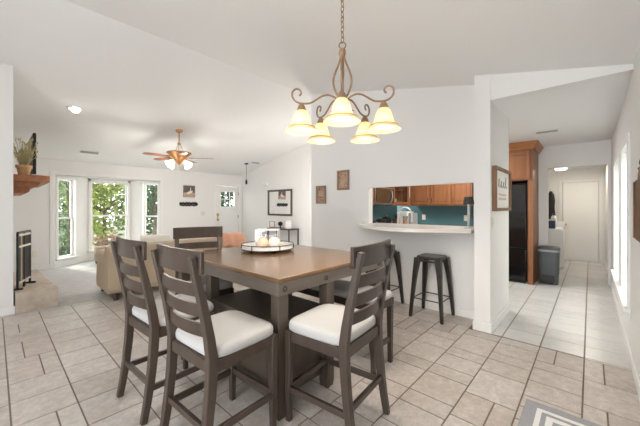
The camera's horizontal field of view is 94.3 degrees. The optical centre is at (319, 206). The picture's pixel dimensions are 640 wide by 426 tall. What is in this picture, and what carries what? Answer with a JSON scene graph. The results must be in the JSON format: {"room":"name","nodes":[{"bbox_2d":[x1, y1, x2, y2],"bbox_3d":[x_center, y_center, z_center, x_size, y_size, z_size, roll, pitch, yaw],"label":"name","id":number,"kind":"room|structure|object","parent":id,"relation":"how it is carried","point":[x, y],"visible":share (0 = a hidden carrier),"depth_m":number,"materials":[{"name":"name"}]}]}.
{"room":"dining room","nodes":[
{"label":"dining room","id":0,"kind":"room"},
{"bbox_2d":[0,63,12,308],"bbox_3d":[-5.344,-0.229,4.788,3.430,3.197,0.450,0,0,42],"label":"wall","id":1,"kind":"structure","parent":0,"point":[6,71],"depth_m":3.75,"materials":[{"name":"white paint"}]},
{"bbox_2d":[13,174,49,195],"bbox_3d":[-4.836,-0.333,4.901,1.750,0.265,0.399,0,0,42],"label":"mantel shelf","id":2,"kind":"object","parent":1,"relation":"attached to","point":[22,184],"visible":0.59,"depth_m":4.34,"materials":[{"name":"brown wood"}]},
{"bbox_2d":[13,138,37,174],"bbox_3d":[-4.335,-0.736,4.351,0.276,0.539,0.307,0,0,42],"label":"dried plant","id":3,"kind":"object","parent":2,"relation":"on","point":[23,167],"visible":0.96,"depth_m":4.32,"materials":[{"name":"green plant"}]},
{"bbox_2d":[28,133,35,173],"bbox_3d":[-4.762,-0.801,4.908,1.050,0.670,0.140,0,0,42],"label":"television","id":4,"kind":"object","parent":2,"relation":"on","point":[33,162],"visible":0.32,"depth_m":4.56,"materials":[{"name":"black plastic"}]},
{"bbox_2d":[54,174,87,263],"bbox_3d":[-5.979,0.320,7.089,0.120,2.100,0.858,0,0,6],"label":"wall","id":5,"kind":"structure","parent":0,"point":[82,182],"depth_m":7.31,"materials":[{"name":"white paint"}]},
{"bbox_2d":[55,176,78,260],"bbox_3d":[-5.956,0.255,6.962,0.149,1.930,0.550,0,0,6],"label":"window","id":6,"kind":"structure","parent":5,"relation":"in","point":[63,178],"depth_m":7.13,"materials":[{"name":"white wood"}]},
{"bbox_2d":[54,257,87,267],"bbox_3d":[-5.912,1.320,7.082,0.015,0.100,0.858,0,0,6],"label":"baseboard","id":7,"kind":"structure","parent":5,"relation":"attached to","point":[65,263],"depth_m":7.04,"materials":[{"name":"white wood"}]},
{"bbox_2d":[13,260,158,315],"bbox_3d":[-3.460,1.398,7.163,4.040,0.064,5.600,0,0,42],"label":"floor","id":8,"kind":"structure","parent":0,"point":[76,283],"depth_m":5.23,"materials":[{"name":"beige carpet"}]},
{"bbox_2d":[13,269,57,313],"bbox_3d":[-4.425,1.238,4.558,1.840,0.265,0.414,0,0,42],"label":"hearth","id":9,"kind":"object","parent":8,"relation":"on","point":[42,294],"visible":0.7,"depth_m":4.00,"materials":[{"name":"stone"}]},
{"bbox_2d":[13,230,35,290],"bbox_3d":[-4.108,0.717,4.130,0.116,0.775,0.454,0,0,-28],"label":"fireplace screen","id":10,"kind":"object","parent":9,"relation":"on","point":[23,241],"visible":1,"depth_m":4.11,"materials":[{"name":"black metal"}]},
{"bbox_2d":[94,245,110,263],"bbox_3d":[-5.058,1.151,7.279,0.420,0.430,0.740,0,0,42],"label":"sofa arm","id":11,"kind":"object","parent":8,"relation":"on","point":[96,248],"visible":0.25,"depth_m":7.04,"materials":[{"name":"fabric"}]},
{"bbox_2d":[95,237,229,300],"bbox_3d":[-2.584,0.965,5.366,0.955,0.810,2.280,0,0,42],"label":"sofa","id":12,"kind":"object","parent":8,"relation":"on","point":[107,278],"visible":0.3,"depth_m":4.54,"materials":[{"name":"fabric"}]},
{"bbox_2d":[140,234,170,242],"bbox_3d":[-2.772,0.635,5.037,0.176,0.330,0.480,0,0,42],"label":"throw pillow","id":13,"kind":"object","parent":12,"relation":"on","point":[159,237],"visible":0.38,"depth_m":5.00,"materials":[{"name":"beige fabric"}]},
{"bbox_2d":[221,232,244,247],"bbox_3d":[-1.757,0.661,5.767,0.367,0.341,0.491,0,0,42],"label":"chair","id":14,"kind":"object","parent":12,"relation":"on","point":[235,239],"visible":0.75,"depth_m":5.66,"materials":[{"name":"fabric"}]},
{"bbox_2d":[267,227,298,244],"bbox_3d":[-1.066,0.988,8.487,0.960,0.765,0.380,0,0,42],"label":"console table","id":15,"kind":"object","parent":8,"relation":"on","point":[276,228],"visible":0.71,"depth_m":8.30,"materials":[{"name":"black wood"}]},
{"bbox_2d":[269,221,274,227],"bbox_3d":[-1.406,0.509,8.782,0.160,0.190,0.088,0,0,7],"label":"picture frame","id":16,"kind":"object","parent":15,"relation":"on","point":[271,223],"visible":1,"depth_m":8.74,"materials":[{"name":"white"}]},
{"bbox_2d":[286,220,291,228],"bbox_3d":[-0.871,0.489,8.263,0.170,0.230,0.088,0,0,-3],"label":"picture frame","id":17,"kind":"object","parent":15,"relation":"on","point":[288,222],"visible":1,"depth_m":8.22,"materials":[{"name":"silver metal"}]},
{"bbox_2d":[286,221,290,227],"bbox_3d":[-0.869,0.489,8.227,0.130,0.190,0.008,0,0,-3],"label":"photo","id":18,"kind":"object","parent":17,"relation":"attached to","point":[288,223],"depth_m":8.22,"materials":[{"name":"white paper"}]},
{"bbox_2d":[64,175,153,180],"bbox_3d":[-5.460,-0.760,7.700,0.659,0.060,2.210,0,0,42],"label":"ceiling","id":19,"kind":"structure","parent":0,"point":[64,175],"depth_m":7.61,"materials":[{"name":"white paint"}]},
{"bbox_2d":[88,178,130,256],"bbox_3d":[-5.600,0.320,7.901,0.120,2.100,0.950,0,0,42],"label":"wall","id":20,"kind":"structure","parent":0,"point":[91,254],"depth_m":8.19,"materials":[{"name":"white paint"}]},
{"bbox_2d":[88,179,129,252],"bbox_3d":[-5.574,0.225,7.878,0.149,1.870,0.950,0,0,42],"label":"window","id":21,"kind":"structure","parent":20,"relation":"in","point":[90,216],"depth_m":7.71,"materials":[{"name":"white wood"}]},
{"bbox_2d":[13,156,241,267],"bbox_3d":[-4.772,0.120,8.054,0.120,2.500,6.290,0,0,42],"label":"wall","id":22,"kind":"structure","parent":0,"point":[31,210],"depth_m":7.68,"materials":[{"name":"white paint"}]},
{"bbox_2d":[13,264,49,271],"bbox_3d":[-4.342,1.320,7.256,1.590,0.100,4.550,0,0,42],"label":"baseboard","id":23,"kind":"structure","parent":22,"relation":"attached to","point":[47,266],"depth_m":6.47,"materials":[{"name":"white wood"}]},
{"bbox_2d":[50,171,162,267],"bbox_3d":[-5.209,0.285,7.471,0.017,2.170,2.360,0,0,42],"label":"trim","id":24,"kind":"structure","parent":22,"relation":"attached to","point":[52,173],"depth_m":6.82,"materials":[{"name":"white wood"}]},
{"bbox_2d":[179,202,197,206],"bbox_3d":[-3.922,-0.084,8.879,0.026,0.144,0.553,0,0,42],"label":"wall sign","id":25,"kind":"object","parent":22,"relation":"attached to","point":[181,203],"visible":1,"depth_m":8.86,"materials":[{"name":"black metal"}]},
{"bbox_2d":[183,185,194,196],"bbox_3d":[-3.910,-0.470,8.885,0.034,0.340,0.340,0,0,42],"label":"wall picture","id":26,"kind":"object","parent":22,"relation":"attached to","point":[188,191],"visible":1,"depth_m":8.85,"materials":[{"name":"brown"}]},
{"bbox_2d":[214,183,240,232],"bbox_3d":[-3.055,0.305,9.838,0.018,2.130,0.980,0,0,42],"label":"door frame","id":27,"kind":"structure","parent":22,"relation":"in","point":[215,184],"depth_m":9.88,"materials":[{"name":"white wood"}]},
{"bbox_2d":[216,186,238,232],"bbox_3d":[-3.069,0.340,9.855,0.125,2.040,0.826,0,0,42],"label":"door","id":28,"kind":"structure","parent":27,"relation":"attached to","point":[227,217],"depth_m":9.86,"materials":[{"name":"white wood"}]},
{"bbox_2d":[131,181,159,240],"bbox_3d":[-4.859,0.320,8.315,0.772,2.100,0.120,0,0,-6],"label":"wall","id":29,"kind":"structure","parent":0,"point":[135,185],"depth_m":8.23,"materials":[{"name":"white paint"}]},
{"bbox_2d":[141,181,159,234],"bbox_3d":[-4.722,0.255,8.294,0.520,1.930,0.149,0,0,-6],"label":"window","id":30,"kind":"structure","parent":29,"relation":"in","point":[142,182],"depth_m":8.28,"materials":[{"name":"white wood"}]},
{"bbox_2d":[242,143,310,245],"bbox_3d":[-0.773,-0.387,8.586,5.320,3.514,0.120,0,0,42],"label":"wall","id":31,"kind":"structure","parent":0,"point":[291,170],"depth_m":8.81,"materials":[{"name":"white paint"}]},
{"bbox_2d":[268,189,291,215],"bbox_3d":[-1.210,-0.130,8.878,1.110,0.780,0.034,0,0,42],"label":"wall mirror","id":32,"kind":"object","parent":31,"relation":"attached to","point":[279,201],"visible":1,"depth_m":8.85,"materials":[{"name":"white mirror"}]},
{"bbox_2d":[0,0,639,175],"bbox_3d":[-2.081,-1.656,4.117,9.460,1.236,8.490,0,0,42],"label":"ceiling","id":33,"kind":"structure","parent":0,"point":[223,73],"depth_m":3.58,"materials":[{"name":"white paint"}]},
{"bbox_2d":[66,105,82,112],"bbox_3d":[-4.046,-1.603,4.898,0.209,0.104,0.207,0,0,-40],"label":"light","id":34,"kind":"object","parent":33,"relation":"attached to","point":[73,108],"visible":1,"depth_m":4.86,"materials":[{"name":"white plastic"}]},
{"bbox_2d":[79,150,99,154],"bbox_3d":[-5.101,-1.210,6.575,0.157,0.041,0.360,0,0,42],"label":"ceiling vent","id":35,"kind":"object","parent":33,"relation":"in","point":[80,151],"visible":1,"depth_m":6.55,"materials":[{"name":"white plastic"}]},
{"bbox_2d":[143,129,207,168],"bbox_3d":[-2.982,-1.206,6.188,1.332,0.832,1.298,0,0,42],"label":"ceiling fan","id":36,"kind":"object","parent":33,"relation":"hanging from","point":[178,156],"visible":1,"depth_m":6.13,"materials":[{"name":"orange metal"}]},
{"bbox_2d":[285,0,400,144],"bbox_3d":[0.187,-1.044,2.127,0.768,1.033,0.796,0,0,23],"label":"chandelier","id":37,"kind":"object","parent":33,"relation":"hanging from","point":[341,115],"visible":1,"depth_m":2.08,"materials":[{"name":"brown metal"}]},
{"bbox_2d":[0,260,639,425],"bbox_3d":[0.573,1.400,4.515,5.770,0.060,12.650,0,0,42],"label":"floor","id":38,"kind":"structure","parent":0,"point":[61,366],"depth_m":2.49,"materials":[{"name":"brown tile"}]},
{"bbox_2d":[110,237,216,425],"bbox_3d":[-1.137,0.794,2.186,0.503,1.157,0.565,0,0,39],"label":"dining chair","id":39,"kind":"object","parent":38,"relation":"on","point":[146,315],"visible":0.71,"depth_m":1.97,"materials":[{"name":"brown wood"}]},
{"bbox_2d":[173,226,233,359],"bbox_3d":[-1.186,0.794,3.009,0.503,1.157,0.565,0,0,-32],"label":"dining chair","id":40,"kind":"object","parent":38,"relation":"on","point":[225,287],"visible":0.27,"depth_m":3.17,"materials":[{"name":"brown wood"}]},
{"bbox_2d":[150,243,277,425],"bbox_3d":[-0.619,0.794,1.782,0.503,1.157,0.565,0,0,39],"label":"dining chair","id":41,"kind":"object","parent":38,"relation":"on","point":[215,343],"visible":1,"depth_m":1.66,"materials":[{"name":"brown wood"}]},
{"bbox_2d":[178,244,380,420],"bbox_3d":[-0.409,0.913,2.860,1.549,0.914,1.260,0,0,42],"label":"dining table","id":42,"kind":"object","parent":38,"relation":"on","point":[271,278],"visible":0.51,"depth_m":2.25,"materials":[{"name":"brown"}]},
{"bbox_2d":[241,240,293,252],"bbox_3d":[-0.549,0.418,3.119,0.544,0.076,0.544,0,0,42],"label":"serving tray","id":43,"kind":"object","parent":42,"relation":"on","point":[252,247],"visible":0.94,"depth_m":2.94,"materials":[{"name":"white wood"}]},
{"bbox_2d":[257,237,267,247],"bbox_3d":[-0.590,0.358,3.059,0.116,0.122,0.116,0,0,42],"label":"candle","id":44,"kind":"object","parent":43,"relation":"on","point":[262,242],"visible":1,"depth_m":3.02,"materials":[{"name":"beige wax"}]},
{"bbox_2d":[269,235,279,245],"bbox_3d":[-0.470,0.356,3.057,0.120,0.126,0.120,0,0,42],"label":"candle","id":45,"kind":"object","parent":43,"relation":"on","point":[273,241],"visible":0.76,"depth_m":3.01,"materials":[{"name":"beige wax"}]},
{"bbox_2d":[284,239,395,425],"bbox_3d":[0.134,0.794,1.933,0.565,1.157,0.503,0,0,36],"label":"dining chair","id":46,"kind":"object","parent":38,"relation":"on","point":[339,332],"visible":1,"depth_m":1.81,"materials":[{"name":"brown wood"}]},
{"bbox_2d":[290,279,393,374],"bbox_3d":[0.040,1.048,2.971,1.400,0.644,0.332,0,0,42],"label":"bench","id":47,"kind":"object","parent":38,"relation":"on","point":[341,287],"visible":0.29,"depth_m":2.61,"materials":[{"name":"brown wood"}]},
{"bbox_2d":[365,250,403,303],"bbox_3d":[0.899,0.990,4.205,0.424,0.761,0.424,0,0,42],"label":"bar stool","id":48,"kind":"object","parent":38,"relation":"on","point":[396,253],"visible":0.23,"depth_m":4.19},
{"bbox_2d":[409,253,454,324],"bbox_3d":[1.409,0.990,3.740,0.424,0.761,0.424,0,0,42],"label":"bar stool","id":49,"kind":"object","parent":38,"relation":"on","point":[424,258],"visible":1,"depth_m":3.71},
{"bbox_2d":[473,184,527,283],"bbox_3d":[3.573,0.475,5.836,0.900,1.790,0.797,0,0,42],"label":"refrigerator","id":50,"kind":"object","parent":38,"relation":"on","point":[518,215],"visible":0.38,"depth_m":5.36,"materials":[{"name":"black metal"}]},
{"bbox_2d":[472,140,543,284],"bbox_3d":[3.622,0.107,5.786,1.100,2.525,0.855,0,0,42],"label":"tall cabinet","id":51,"kind":"object","parent":38,"relation":"on","point":[524,163],"visible":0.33,"depth_m":5.31,"materials":[{"name":"brown wood"}]},
{"bbox_2d":[537,245,560,284],"bbox_3d":[4.131,1.038,5.365,0.324,0.664,0.347,0,0,42],"label":"trash can","id":52,"kind":"object","parent":38,"relation":"on","point":[548,256],"visible":1,"depth_m":5.24,"materials":[{"name":"grey plastic"}]},
{"bbox_2d":[549,222,564,268],"bbox_3d":[5.305,0.855,6.989,0.680,1.010,0.680,0,0,42],"label":"washing machine","id":53,"kind":"object","parent":38,"relation":"on","point":[557,235],"visible":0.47,"depth_m":6.61,"materials":[{"name":"white plastic"}]},
{"bbox_2d":[549,221,555,228],"bbox_3d":[5.233,0.397,6.717,0.140,0.174,0.120,0,0,42],"label":"box","id":54,"kind":"object","parent":53,"relation":"on","point":[552,224],"visible":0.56,"depth_m":6.67,"materials":[{"name":"blue"}]},
{"bbox_2d":[551,213,556,227],"bbox_3d":[5.370,0.314,6.822,0.110,0.340,0.150,0,0,42],"label":"detergent jug","id":55,"kind":"object","parent":53,"relation":"on","point":[553,217],"visible":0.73,"depth_m":6.78,"materials":[{"name":"white plastic"}]},
{"bbox_2d":[518,399,601,425],"bbox_3d":[0.978,1.363,1.172,0.540,0.012,2.050,0,0,42],"label":"rug","id":56,"kind":"object","parent":38,"relation":"on","point":[534,413],"visible":1,"depth_m":1.92,"materials":[{"name":"grey fabric"}]},
{"bbox_3d":[1.468,0.930,4.570,1.980,0.880,0.585,0,0,42],"label":"base cabinet","id":57,"kind":"object","parent":38,"relation":"on","visible":0},
{"bbox_3d":[1.474,0.470,4.577,1.980,0.039,0.605,0,0,42],"label":"countertop","id":58,"kind":"structure","parent":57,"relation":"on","visible":0},
{"bbox_2d":[397,207,412,223],"bbox_3d":[1.330,0.221,4.679,0.253,0.458,0.094,0,0,37],"label":"faucet","id":59,"kind":"object","parent":58,"relation":"on","point":[401,207],"visible":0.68,"depth_m":4.68,"materials":[{"name":"silver metal"}]},
{"bbox_3d":[2.571,0.930,6.882,1.860,0.880,0.600,0,0,42],"label":"base cabinet","id":60,"kind":"object","parent":38,"relation":"on","visible":0},
{"bbox_3d":[2.440,0.470,6.737,1.880,0.039,1.000,0,0,42],"label":"countertop","id":61,"kind":"structure","parent":60,"relation":"on","visible":0},
{"bbox_2d":[403,216,407,223],"bbox_3d":[1.958,0.328,6.817,0.108,0.241,0.108,0,0,-14],"label":"utensil crock","id":62,"kind":"object","parent":61,"relation":"on","point":[404,221],"visible":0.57,"depth_m":6.79,"materials":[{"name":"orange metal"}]},
{"bbox_2d":[397,211,417,223],"bbox_3d":[2.106,0.279,7.180,0.268,0.340,0.410,0,0,-41],"label":"appliance","id":63,"kind":"object","parent":61,"relation":"on","point":[401,213],"visible":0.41,"depth_m":7.08,"materials":[{"name":"white plastic"}]},
{"bbox_3d":[1.408,0.908,6.473,0.690,0.925,0.760,0,0,42],"label":"range","id":64,"kind":"object","parent":38,"relation":"on","visible":0},
{"bbox_2d":[375,217,390,222],"bbox_3d":[1.300,0.329,6.231,0.231,0.230,0.313,0,0,-24],"label":"cooking pot","id":65,"kind":"object","parent":64,"relation":"on","point":[380,220],"visible":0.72,"depth_m":6.18,"materials":[{"name":"black metal"}]},
{"bbox_2d":[382,215,395,222],"bbox_3d":[1.502,0.309,6.475,0.318,0.270,0.212,0,0,42],"label":"cooking pot","id":66,"kind":"object","parent":64,"relation":"on","point":[386,217],"visible":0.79,"depth_m":6.42,"materials":[{"name":"black metal"}]},
{"bbox_2d":[311,85,473,310],"bbox_3d":[0.935,-0.367,4.571,2.850,3.473,0.120,0,0,42],"label":"wall","id":67,"kind":"structure","parent":0,"point":[434,143],"depth_m":4.24,"materials":[{"name":"white paint"}]},
{"bbox_2d":[316,185,325,203],"bbox_3d":[0.016,-0.220,5.307,0.230,0.320,0.027,0,0,42],"label":"wall picture","id":68,"kind":"object","parent":67,"relation":"attached to","point":[320,190],"visible":1,"depth_m":5.29},
{"bbox_2d":[318,188,323,201],"bbox_3d":[0.019,-0.220,5.311,0.160,0.250,0.014,0,0,42],"label":"art","id":69,"kind":"object","parent":68,"relation":"attached to","point":[320,190],"depth_m":5.30},
{"bbox_2d":[337,170,348,189],"bbox_3d":[0.385,-0.450,4.970,0.250,0.330,0.027,0,0,42],"label":"wall picture","id":70,"kind":"object","parent":67,"relation":"attached to","point":[342,175],"visible":1,"depth_m":4.96,"materials":[{"name":"brown wood"}]},
{"bbox_2d":[339,172,346,187],"bbox_3d":[0.389,-0.450,4.974,0.180,0.260,0.014,0,0,42],"label":"art","id":71,"kind":"object","parent":70,"relation":"attached to","point":[342,175],"depth_m":4.96,"materials":[{"name":"brown metal"}]},
{"bbox_2d":[357,223,473,233],"bbox_3d":[1.096,0.275,3.999,1.792,0.046,0.930,0,0,42],"label":"countertop","id":72,"kind":"structure","parent":67,"relation":"attached to","point":[391,227],"depth_m":3.65,"materials":[{"name":"white stone"}]},
{"bbox_2d":[463,197,473,227],"bbox_3d":[1.795,0.064,3.585,0.124,0.375,0.124,0,0,42],"label":"table lamp","id":73,"kind":"object","parent":72,"relation":"on","point":[467,200],"visible":0.96,"depth_m":3.57,"materials":[{"name":"grey"}]},
{"bbox_2d":[393,294,509,333],"bbox_3d":[1.067,1.320,4.586,3.025,0.100,1.010,0,0,42],"label":"baseboard","id":74,"kind":"structure","parent":67,"relation":"attached to","point":[479,326],"depth_m":3.71,"materials":[{"name":"white wood"}]},
{"bbox_2d":[474,74,508,323],"bbox_3d":[2.115,-0.060,3.632,0.160,2.861,0.980,0,0,42],"label":"wall pillar","id":75,"kind":"structure","parent":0,"point":[491,126],"depth_m":3.29,"materials":[{"name":"white paint"}]},
{"bbox_2d":[491,217,493,227],"bbox_3d":[1.904,0.170,3.270,0.014,0.120,0.075,0,0,42],"label":"light switch","id":76,"kind":"object","parent":75,"relation":"attached to","point":[492,218],"visible":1,"depth_m":3.26,"materials":[{"name":"beige plastic"}]},
{"bbox_2d":[492,165,510,210],"bbox_3d":[2.185,-0.205,3.555,0.044,0.500,0.820,0,0,42],"label":"framed print","id":77,"kind":"object","parent":75,"relation":"attached to","point":[501,177],"visible":1,"depth_m":3.49,"materials":[{"name":"white paper"}]},
{"bbox_2d":[512,140,610,245],"bbox_3d":[3.543,0.095,6.524,4.080,2.550,0.120,0,0,42],"label":"wall","id":78,"kind":"structure","parent":0,"point":[595,153],"depth_m":5.58,"materials":[{"name":"white paint"}]},
{"bbox_2d":[410,185,429,205],"bbox_3d":[2.454,-0.410,7.136,0.495,0.760,0.380,0,0,42],"label":"upper cabinet","id":79,"kind":"object","parent":78,"relation":"attached to","point":[419,195],"visible":0.55,"depth_m":7.00,"materials":[{"name":"brown wood"}]},
{"bbox_2d":[430,184,451,205],"bbox_3d":[2.815,-0.410,6.808,0.470,0.760,0.380,0,0,42],"label":"upper cabinet","id":80,"kind":"object","parent":78,"relation":"attached to","point":[440,195],"visible":0.59,"depth_m":6.67,"materials":[{"name":"brown wood"}]},
{"bbox_2d":[452,183,473,205],"bbox_3d":[3.148,-0.410,6.505,0.420,0.760,0.380,0,0,42],"label":"upper cabinet","id":81,"kind":"object","parent":78,"relation":"attached to","point":[459,191],"visible":0.4,"depth_m":6.39,"materials":[{"name":"brown wood"}]},
{"bbox_2d":[491,64,633,102],"bbox_3d":[2.287,-1.308,2.908,1.070,0.296,0.120,0,0,42],"label":"wall header","id":82,"kind":"structure","parent":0,"point":[507,86],"depth_m":2.91,"materials":[{"name":"white paint"}]},
{"bbox_2d":[494,74,631,146],"bbox_3d":[2.446,-1.175,5.244,4.180,0.030,3.550,0,0,42],"label":"ceiling","id":83,"kind":"structure","parent":0,"point":[589,112],"depth_m":3.65,"materials":[{"name":"white paint"}]},
{"bbox_2d":[534,129,559,133],"bbox_3d":[3.460,-1.150,4.531,0.300,0.012,0.150,0,0,42],"label":"ceiling vent","id":84,"kind":"object","parent":83,"relation":"in","point":[552,130],"visible":1,"depth_m":4.50,"materials":[{"name":"white plastic"}]},
{"bbox_2d":[549,168,604,258],"bbox_3d":[5.451,0.190,6.830,1.870,2.360,2.900,0,0,42],"label":"wall","id":85,"kind":"structure","parent":0,"point":[554,176],"depth_m":7.67,"materials":[{"name":"white paint"}]},
{"bbox_2d":[549,191,555,218],"bbox_3d":[6.152,-0.078,7.913,0.200,0.796,0.116,0,0,42],"label":"garment","id":86,"kind":"object","parent":85,"relation":"hanging from","point":[551,195],"visible":0.62,"depth_m":7.87,"materials":[{"name":"black fabric"}]},
{"bbox_2d":[559,178,602,262],"bbox_3d":[6.606,0.330,7.543,0.840,2.080,0.050,0,0,42],"label":"door frame","id":87,"kind":"structure","parent":85,"relation":"in","point":[600,180],"depth_m":7.30,"materials":[{"name":"white wood"}]},
{"bbox_2d":[563,181,598,261],"bbox_3d":[6.580,0.360,7.514,0.680,1.980,0.108,0,0,42],"label":"door","id":88,"kind":"structure","parent":87,"relation":"attached to","point":[580,199],"depth_m":7.51,"materials":[{"name":"white wood"}]},
{"bbox_2d":[549,165,605,170],"bbox_3d":[5.471,-0.975,6.852,1.870,0.030,2.900,0,0,42],"label":"ceiling","id":89,"kind":"structure","parent":0,"point":[599,166],"depth_m":7.22,"materials":[{"name":"white paint"}]},
{"bbox_2d":[605,44,639,379],"bbox_3d":[2.801,0.060,2.588,0.120,2.620,12.800,0,0,42],"label":"wall","id":90,"kind":"structure","parent":0,"point":[628,120],"depth_m":2.63,"materials":[{"name":"white paint"}]},
{"bbox_2d":[608,164,610,286],"bbox_3d":[5.034,0.315,5.166,0.044,2.110,0.142,0,0,42],"label":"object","id":91,"kind":"structure","parent":90,"relation":"attached to","point":[609,165],"depth_m":5.11,"materials":[{"name":"white"}]},
{"bbox_2d":[610,132,630,320],"bbox_3d":[3.581,0.175,3.482,0.170,1.710,2.270,0,0,42],"label":"window","id":92,"kind":"structure","parent":90,"relation":"in","point":[624,280],"depth_m":3.34,"materials":[{"name":"white"}]},
{"bbox_2d":[604,259,639,400],"bbox_3d":[2.701,1.323,2.578,0.014,0.095,12.650,0,0,42],"label":"baseboard","id":93,"kind":"structure","parent":90,"relation":"attached to","point":[630,356],"depth_m":2.81,"materials":[{"name":"white wood"}]},
{"bbox_2d":[633,160,639,241],"bbox_3d":[2.004,-0.065,1.841,0.053,0.570,0.506,0,0,42],"label":"wall mirror","id":94,"kind":"object","parent":90,"relation":"attached to","point":[636,185],"depth_m":1.95,"materials":[{"name":"brown wood"}]},
{"bbox_3d":[-5.059,-0.224,2.657,0.140,3.189,2.320,0,0,42],"label":"wall","id":95,"kind":"structure","parent":0,"visible":0},
{"bbox_2d":[0,306,14,316],"bbox_3d":[-4.846,1.320,2.776,0.015,0.100,2.784,0,0,42],"label":"baseboard","id":96,"kind":"structure","parent":95,"relation":"attached to","point":[9,310],"depth_m":3.75,"materials":[{"name":"white wood"}]},
{"label":"outside","id":97,"kind":"structure","parent":0,"visible":0},
{"bbox_2d":[59,222,152,251],"bbox_3d":[-15.688,1.795,19.683,30.300,0.150,36.000,0,0,42],"label":"ground","id":98,"kind":"structure","parent":97,"point":[119,231],"depth_m":19.28,"materials":[{"name":"green plant"}]},
{"bbox_2d":[59,181,67,236],"bbox_3d":[-15.446,-0.936,16.647,3.611,8.631,3.823,0,0,42],"label":"tree","id":99,"kind":"object","parent":98,"relation":"on","point":[63,205],"visible":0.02,"depth_m":16.68,"materials":[{"name":"green plant"}]},
{"bbox_2d":[59,181,70,252],"bbox_3d":[-8.638,-0.992,10.224,1.316,6.222,1.249,0,0,42],"label":"tree","id":100,"kind":"object","parent":98,"relation":"on","point":[62,185],"visible":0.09,"depth_m":10.19,"materials":[{"name":"green plant"}]},
{"bbox_2d":[59,233,70,255],"bbox_3d":[-7.348,1.244,8.211,1.036,0.991,1.058,0,0,42],"label":"shrub","id":101,"kind":"object","parent":98,"relation":"on","point":[65,247],"visible":0.22,"depth_m":8.31,"materials":[{"name":"green plant"}]},
{"bbox_2d":[59,186,124,231],"bbox_3d":[-16.473,-1.522,21.704,6.272,10.124,5.946,0,0,30],"label":"tree","id":102,"kind":"object","parent":98,"relation":"on","point":[119,204],"visible":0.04,"depth_m":21.81,"materials":[{"name":"green plant"}]},
{"bbox_2d":[63,183,124,244],"bbox_3d":[-9.754,-0.588,13.168,3.349,5.261,3.007,0,0,27],"label":"tree","id":103,"kind":"object","parent":98,"relation":"on","point":[99,197],"visible":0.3,"depth_m":12.97,"materials":[{"name":"green plant"}]},
{"bbox_2d":[93,232,118,245],"bbox_3d":[-6.327,1.241,8.791,0.903,0.996,0.783,0,0,42],"label":"shrub","id":104,"kind":"object","parent":98,"relation":"on","point":[105,241],"visible":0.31,"depth_m":8.75,"materials":[{"name":"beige plant"}]},
{"bbox_2d":[112,185,156,235],"bbox_3d":[-11.138,-1.198,18.090,4.729,8.430,3.883,0,0,42],"label":"tree","id":105,"kind":"object","parent":98,"relation":"on","point":[149,227],"visible":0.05,"depth_m":18.17,"materials":[{"name":"green plant"}]},
{"bbox_2d":[146,185,156,234],"bbox_3d":[-6.648,-0.845,11.965,1.274,5.240,1.330,0,0,42],"label":"tree","id":106,"kind":"object","parent":98,"relation":"on","point":[152,196],"visible":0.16,"depth_m":11.90,"materials":[{"name":"green plant"}]},
{"bbox_2d":[221,186,233,206],"bbox_3d":[-4.985,-0.798,16.713,3.232,5.498,3.273,0,0,42],"label":"tree","id":107,"kind":"object","parent":98,"relation":"on","point":[223,194],"visible":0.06,"depth_m":16.35,"materials":[{"name":"green plant"}]},
{"bbox_3d":[0.538,-0.367,6.163,0.120,3.473,1.700,0,0,42],"label":"wall","id":108,"kind":"structure","parent":0,"visible":0},
{"bbox_2d":[385,186,409,205],"bbox_3d":[1.856,-0.410,7.057,0.655,0.760,0.220,0,0,-38],"label":"upper cabinet","id":109,"kind":"object","parent":108,"relation":"attached to","point":[402,193],"visible":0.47,"depth_m":7.18,"materials":[{"name":"brown wood"}]},
{"bbox_2d":[373,204,472,226],"bbox_3d":[2.017,0.120,5.761,2.850,0.700,3.057,0,0,42],"label":"backsplash","id":110,"kind":"structure","parent":108,"relation":"attached to","point":[435,215],"depth_m":7.04,"materials":[{"name":"teal paint"}]},
{"bbox_3d":[1.286,-0.610,6.584,0.370,0.360,0.770,0,0,42],"label":"upper cabinet","id":111,"kind":"object","parent":108,"relation":"attached to","visible":0},
{"bbox_2d":[374,187,393,203],"bbox_3d":[1.308,-0.240,6.564,0.429,0.360,0.760,0,0,42],"label":"microwave","id":112,"kind":"object","parent":111,"relation":"attached to","point":[381,195],"visible":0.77,"depth_m":6.42,"materials":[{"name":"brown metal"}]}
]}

